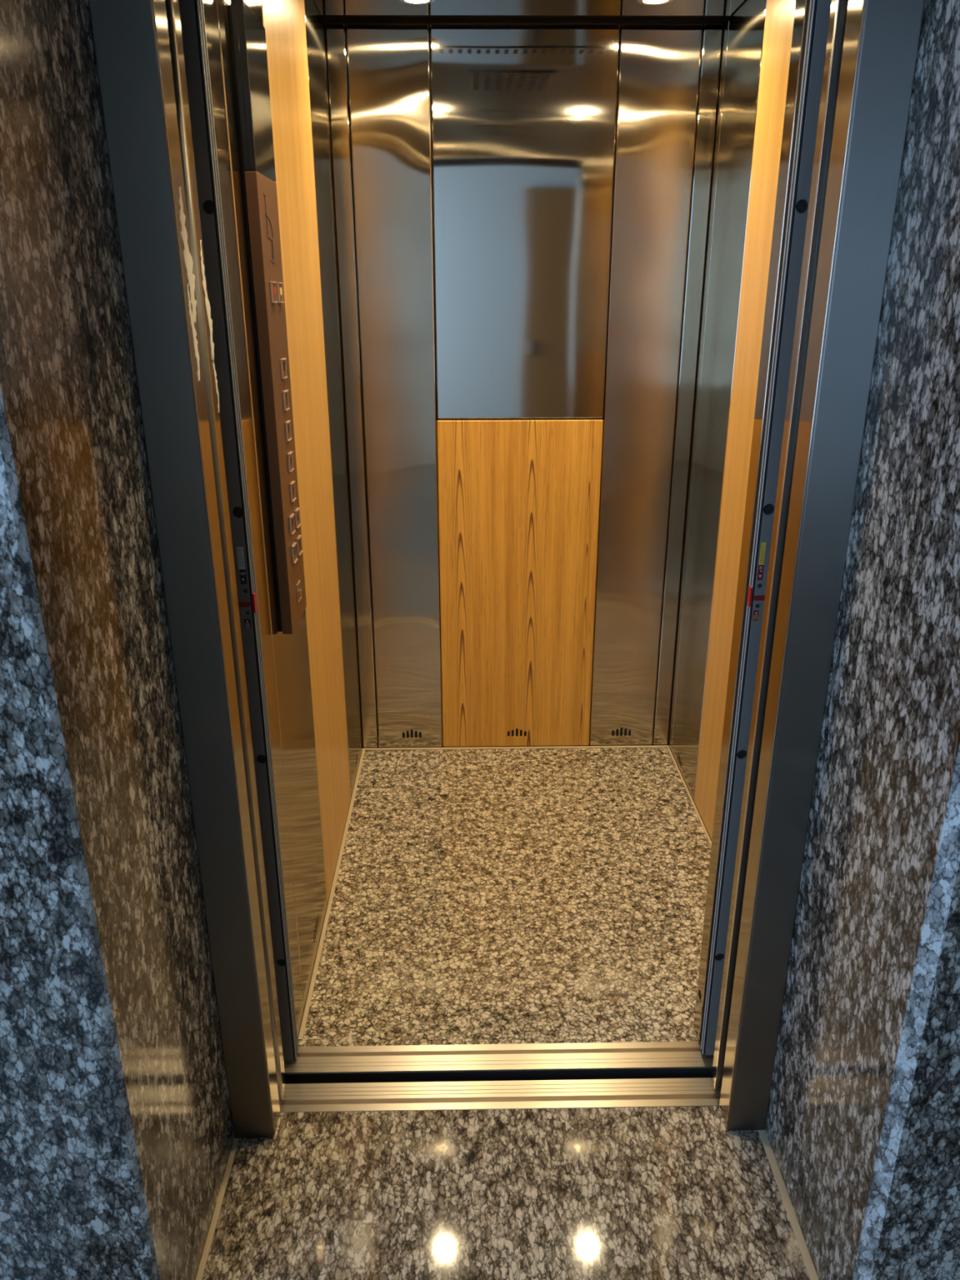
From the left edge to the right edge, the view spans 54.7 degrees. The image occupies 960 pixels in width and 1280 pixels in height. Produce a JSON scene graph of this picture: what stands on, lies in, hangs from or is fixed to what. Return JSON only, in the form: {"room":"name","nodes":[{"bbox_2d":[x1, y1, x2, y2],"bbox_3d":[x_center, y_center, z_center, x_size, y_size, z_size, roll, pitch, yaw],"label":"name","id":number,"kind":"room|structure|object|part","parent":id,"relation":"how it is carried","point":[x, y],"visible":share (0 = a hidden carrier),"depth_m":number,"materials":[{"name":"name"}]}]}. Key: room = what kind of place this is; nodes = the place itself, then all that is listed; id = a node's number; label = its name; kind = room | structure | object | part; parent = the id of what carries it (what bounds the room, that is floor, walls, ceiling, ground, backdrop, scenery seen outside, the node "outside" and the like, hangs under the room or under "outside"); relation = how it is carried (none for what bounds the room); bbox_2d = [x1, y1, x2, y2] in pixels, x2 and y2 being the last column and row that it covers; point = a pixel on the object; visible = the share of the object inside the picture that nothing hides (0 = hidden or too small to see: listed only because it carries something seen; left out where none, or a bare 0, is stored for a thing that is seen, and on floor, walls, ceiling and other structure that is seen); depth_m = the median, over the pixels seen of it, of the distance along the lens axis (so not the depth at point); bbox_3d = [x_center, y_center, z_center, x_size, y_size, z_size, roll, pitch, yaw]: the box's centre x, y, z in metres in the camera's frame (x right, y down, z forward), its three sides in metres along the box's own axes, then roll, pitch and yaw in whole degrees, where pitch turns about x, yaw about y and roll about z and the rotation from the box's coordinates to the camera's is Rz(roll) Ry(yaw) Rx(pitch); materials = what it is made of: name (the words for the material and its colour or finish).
{"room":"elevator lobby","nodes":[
{"label":"elevator lobby","id":0,"kind":"room"},
{"bbox_2d":[297,947,318,1036],"bbox_3d":[0.119,1.150,2.819,2.700,0.899,1.740,0,21,-1],"label":"wall","id":1,"kind":"structure","parent":0,"point":[317,948],"depth_m":3.52,"materials":[{"name":"black"}]},
{"bbox_2d":[284,1040,720,1088],"bbox_3d":[0.043,1.059,2.009,0.949,0.401,0.072,0,21,-1],"label":"sill","id":2,"kind":"structure","parent":1,"relation":"attached to","point":[643,1060],"depth_m":1.92,"materials":[{"name":"metal"}]},
{"bbox_2d":[0,0,959,1279],"bbox_3d":[0.082,-0.227,1.141,3.400,2.620,0.451,0,21,-1],"label":"wall","id":3,"kind":"structure","parent":0,"point":[117,1136],"depth_m":1.19,"materials":[{"name":"stone"}]},
{"bbox_2d":[195,1137,239,1279],"bbox_3d":[-0.457,1.011,1.569,0.010,0.003,0.393,0,21,-1],"label":"trim","id":4,"kind":"structure","parent":3,"relation":"attached to","point":[220,1197],"depth_m":1.61,"materials":[{"name":"beige stone"}]},
{"bbox_2d":[171,0,285,1092],"bbox_3d":[-0.605,-0.061,1.500,0.420,2.050,0.042,0,21,-1],"label":"door leaf","id":5,"kind":"structure","parent":3,"relation":"in","point":[175,9],"depth_m":1.42,"materials":[{"name":"metal"}]},
{"bbox_2d":[280,1077,720,1112],"bbox_3d":[0.041,0.929,1.857,0.885,0.051,0.068,0,21,-1],"label":"sill","id":6,"kind":"structure","parent":3,"relation":"attached to","point":[697,1091],"depth_m":1.85,"materials":[{"name":"metal"}]},
{"bbox_2d":[88,0,924,1137],"bbox_3d":[0.036,-0.053,1.439,1.009,2.083,0.100,0,21,-1],"label":"door frame","id":7,"kind":"structure","parent":3,"relation":"attached to","point":[135,44],"depth_m":1.34,"materials":[{"name":"metal"}]},
{"bbox_2d":[711,0,848,1088],"bbox_3d":[0.678,-0.069,1.514,0.422,2.050,0.037,0,21,-1],"label":"door leaf","id":8,"kind":"structure","parent":3,"relation":"in","point":[838,9],"depth_m":1.43,"materials":[{"name":"metal"}]},
{"bbox_2d":[758,1129,818,1279],"bbox_3d":[0.540,1.004,1.583,0.014,0.003,0.393,0,21,-1],"label":"trim","id":9,"kind":"structure","parent":3,"relation":"attached to","point":[812,1273],"depth_m":1.61,"materials":[{"name":"beige stone"}]},
{"bbox_2d":[297,747,711,1046],"bbox_3d":[0.136,0.646,2.623,1.073,0.060,1.366,0,21,-1],"label":"floor","id":10,"kind":"structure","parent":0,"point":[517,895],"depth_m":2.43,"materials":[{"name":"stone"}]},
{"bbox_2d":[693,0,809,1040],"bbox_3d":[0.144,-0.166,1.609,1.073,2.168,0.047,0,21,-1],"label":"elevator door","id":11,"kind":"structure","parent":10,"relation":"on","point":[802,6],"depth_m":1.55,"materials":[{"name":"metal"}]},
{"bbox_2d":[178,0,298,1061],"bbox_3d":[-0.565,-0.090,1.575,0.367,2.048,0.040,0,21,-1],"label":"door leaf","id":12,"kind":"structure","parent":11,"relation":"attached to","point":[191,11],"depth_m":1.50,"materials":[{"name":"metal"}]},
{"bbox_2d":[237,548,244,567],"bbox_3d":[-0.397,-0.136,1.539,0.008,0.031,0.001,0,21,-1],"label":"print","id":13,"kind":"object","parent":12,"relation":"on","point":[240,551],"depth_m":1.54,"materials":[{"name":"black"}]},
{"bbox_2d":[700,0,831,1055],"bbox_3d":[0.642,-0.099,1.592,0.367,2.048,0.040,0,21,-1],"label":"door leaf","id":14,"kind":"structure","parent":11,"relation":"attached to","point":[819,14],"depth_m":1.51,"materials":[{"name":"metal"}]},
{"bbox_2d":[201,1106,809,1279],"bbox_3d":[0.113,1.657,0.025,3.400,0.120,3.874,0,21,-1],"label":"floor","id":15,"kind":"structure","parent":0,"point":[633,1193],"depth_m":1.64,"materials":[{"name":"stone"}]},
{"bbox_2d":[322,18,728,757],"bbox_3d":[0.122,-0.677,2.898,1.173,2.322,0.040,0,21,-1],"label":"wall","id":16,"kind":"structure","parent":0,"point":[325,20],"depth_m":2.71,"materials":[{"name":"black"}]},
{"bbox_2d":[297,747,364,1039],"bbox_3d":[-0.395,0.617,2.614,0.010,0.004,1.348,0,21,-1],"label":"trim","id":17,"kind":"structure","parent":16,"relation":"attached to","point":[339,861],"depth_m":2.39,"materials":[{"name":"beige"}]},
{"bbox_2d":[324,22,377,747],"bbox_3d":[-0.386,-0.639,2.866,0.053,2.168,0.010,0,21,-1],"label":"strip","id":18,"kind":"object","parent":16,"relation":"attached to","point":[335,41],"visible":1,"depth_m":2.79,"materials":[{"name":"silver metal"}]},
{"bbox_2d":[345,22,442,746],"bbox_3d":[-0.246,-0.640,2.868,0.223,2.168,0.010,0,21,-1],"label":"wall panel","id":19,"kind":"object","parent":16,"relation":"attached to","point":[388,70],"visible":1,"depth_m":2.79,"materials":[{"name":"silver metal"}]},
{"bbox_2d":[364,745,666,750],"bbox_3d":[0.127,0.378,3.246,1.056,0.004,0.012,0,21,-1],"label":"trim","id":20,"kind":"structure","parent":16,"relation":"attached to","point":[624,746],"depth_m":3.24,"materials":[{"name":"beige"}]},
{"bbox_2d":[436,419,603,746],"bbox_3d":[0.125,-0.154,3.058,0.513,1.123,0.010,0,21,-1],"label":"wood wall panel","id":21,"kind":"object","parent":16,"relation":"attached to","point":[519,500],"visible":1,"depth_m":3.03,"materials":[{"name":"brown wood"}]},
{"bbox_2d":[429,22,620,418],"bbox_3d":[0.123,-1.170,2.675,0.513,1.042,0.010,0,21,-1],"label":"mirror panel","id":22,"kind":"object","parent":16,"relation":"attached to","point":[523,115],"visible":1,"depth_m":2.65,"materials":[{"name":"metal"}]},
{"bbox_2d":[320,14,732,19],"bbox_3d":[0.121,-1.666,2.455,1.113,0.018,0.090,0,21,-1],"label":"trim","id":23,"kind":"structure","parent":16,"relation":"attached to","point":[323,16],"depth_m":2.48,"materials":[{"name":"black metal"}]},
{"bbox_2d":[589,22,702,745],"bbox_3d":[0.493,-0.646,2.878,0.221,2.168,0.010,0,21,-1],"label":"wall panel","id":24,"kind":"object","parent":16,"relation":"attached to","point":[660,63],"visible":1,"depth_m":2.80,"materials":[{"name":"silver metal"}]},
{"bbox_2d":[653,23,723,744],"bbox_3d":[0.632,-0.647,2.880,0.053,2.168,0.010,0,21,-1],"label":"strip","id":25,"kind":"object","parent":16,"relation":"attached to","point":[712,33],"visible":1,"depth_m":2.80,"materials":[{"name":"silver metal"}]},
{"bbox_2d":[312,0,746,15],"bbox_3d":[0.132,-1.409,1.805,1.113,0.020,1.308,0,21,-1],"label":"ceiling","id":26,"kind":"structure","parent":0,"point":[437,7],"depth_m":2.36,"materials":[{"name":"grey metal"}]},
{"bbox_2d":[399,0,435,4],"bbox_3d":[-0.154,-1.568,2.265,0.088,0.006,0.088,0,21,-1],"label":"recessed light","id":27,"kind":"object","parent":26,"relation":"in","point":[408,2],"visible":1,"depth_m":2.29,"materials":[{"name":"silver metal"}]},
{"bbox_2d":[637,0,673,4],"bbox_3d":[0.431,-1.573,2.274,0.088,0.006,0.088,0,21,-1],"label":"recessed light","id":28,"kind":"object","parent":26,"relation":"in","point":[642,2],"visible":1,"depth_m":2.30,"materials":[{"name":"silver metal"}]},
{"bbox_2d":[671,752,711,841],"bbox_3d":[0.710,-0.436,2.257,0.040,2.322,1.428,0,21,-1],"label":"wall","id":29,"kind":"structure","parent":0,"point":[672,753],"depth_m":3.00,"materials":[{"name":"black wood"}]},
{"bbox_2d":[666,745,711,845],"bbox_3d":[0.669,0.602,2.647,0.007,0.004,1.308,0,21,-1],"label":"trim","id":30,"kind":"structure","parent":29,"relation":"attached to","point":[668,747],"depth_m":2.92,"materials":[{"name":"beige"}]},
{"bbox_2d":[668,18,729,750],"bbox_3d":[0.665,-0.637,2.854,0.010,2.168,0.046,0,21,-1],"label":"strip","id":31,"kind":"object","parent":29,"relation":"attached to","point":[726,24],"visible":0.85,"depth_m":2.78,"materials":[{"name":"silver metal"}]},
{"bbox_2d":[671,0,766,800],"bbox_3d":[0.668,-0.569,2.673,0.010,2.168,0.336,0,21,-1],"label":"wall panel","id":32,"kind":"object","parent":29,"relation":"attached to","point":[747,24],"visible":0.98,"depth_m":2.58,"materials":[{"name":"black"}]},
{"bbox_2d":[694,0,795,839],"bbox_3d":[0.675,-0.414,2.264,0.010,2.168,0.535,0,21,-1],"label":"wood wall panel","id":33,"kind":"object","parent":29,"relation":"attached to","point":[780,14],"visible":0.44,"depth_m":2.34,"materials":[{"name":"brown wood"}]},
{"bbox_3d":[-0.443,-0.428,2.240,0.040,2.322,1.428,0,21,-1],"label":"wall","id":34,"kind":"structure","parent":0,"visible":0},
{"bbox_2d":[203,0,303,1036],"bbox_3d":[-0.397,-0.173,1.630,0.010,2.168,0.107,0,21,-1],"label":"elevator door","id":35,"kind":"structure","parent":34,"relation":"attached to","point":[209,6],"depth_m":1.59,"materials":[{"name":"silver metal"}]},
{"bbox_2d":[216,0,327,1007],"bbox_3d":[-0.401,-0.258,1.855,0.010,2.168,0.369,0,21,-1],"label":"wall panel","id":36,"kind":"object","parent":34,"relation":"attached to","point":[290,651],"visible":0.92,"depth_m":1.92,"materials":[{"name":"silver metal"}]},
{"bbox_2d":[227,0,306,634],"bbox_3d":[-0.380,-0.537,1.718,0.032,1.060,0.174,0,21,-1],"label":"panel","id":37,"kind":"object","parent":36,"relation":"attached to","point":[247,33],"visible":1,"depth_m":1.65,"materials":[{"name":"black"}]},
{"bbox_3d":[-0.381,-0.424,1.761,0.020,0.818,0.174,0,21,-1],"label":"plate","id":38,"kind":"part","parent":37,"relation":"part of","materials":[{"name":"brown metal"}]},
{"bbox_2d":[296,580,302,602],"bbox_3d":[-0.367,-0.099,1.890,0.007,0.037,0.035,0,21,-1],"label":"switch","id":39,"kind":"object","parent":37,"relation":"attached to","point":[299,591],"depth_m":1.89,"materials":[{"name":"silver metal"}]},
{"bbox_2d":[261,0,351,904],"bbox_3d":[-0.408,-0.419,2.282,0.010,2.168,0.540,0,21,-1],"label":"wood wall panel","id":40,"kind":"object","parent":34,"relation":"attached to","point":[283,20],"visible":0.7,"depth_m":2.20,"materials":[{"name":"brown wood"}]},
{"bbox_2d":[304,0,360,795],"bbox_3d":[-0.415,-0.567,2.676,0.010,2.168,0.298,0,21,-1],"label":"wall panel","id":41,"kind":"object","parent":34,"relation":"attached to","point":[313,26],"visible":0.93,"depth_m":2.59,"materials":[{"name":"black"}]},
{"bbox_2d":[321,18,362,752],"bbox_3d":[-0.418,-0.628,2.838,0.010,2.168,0.046,0,21,-1],"label":"strip","id":42,"kind":"object","parent":34,"relation":"attached to","point":[322,22],"visible":0.48,"depth_m":2.76,"materials":[{"name":"silver metal"}]}
]}

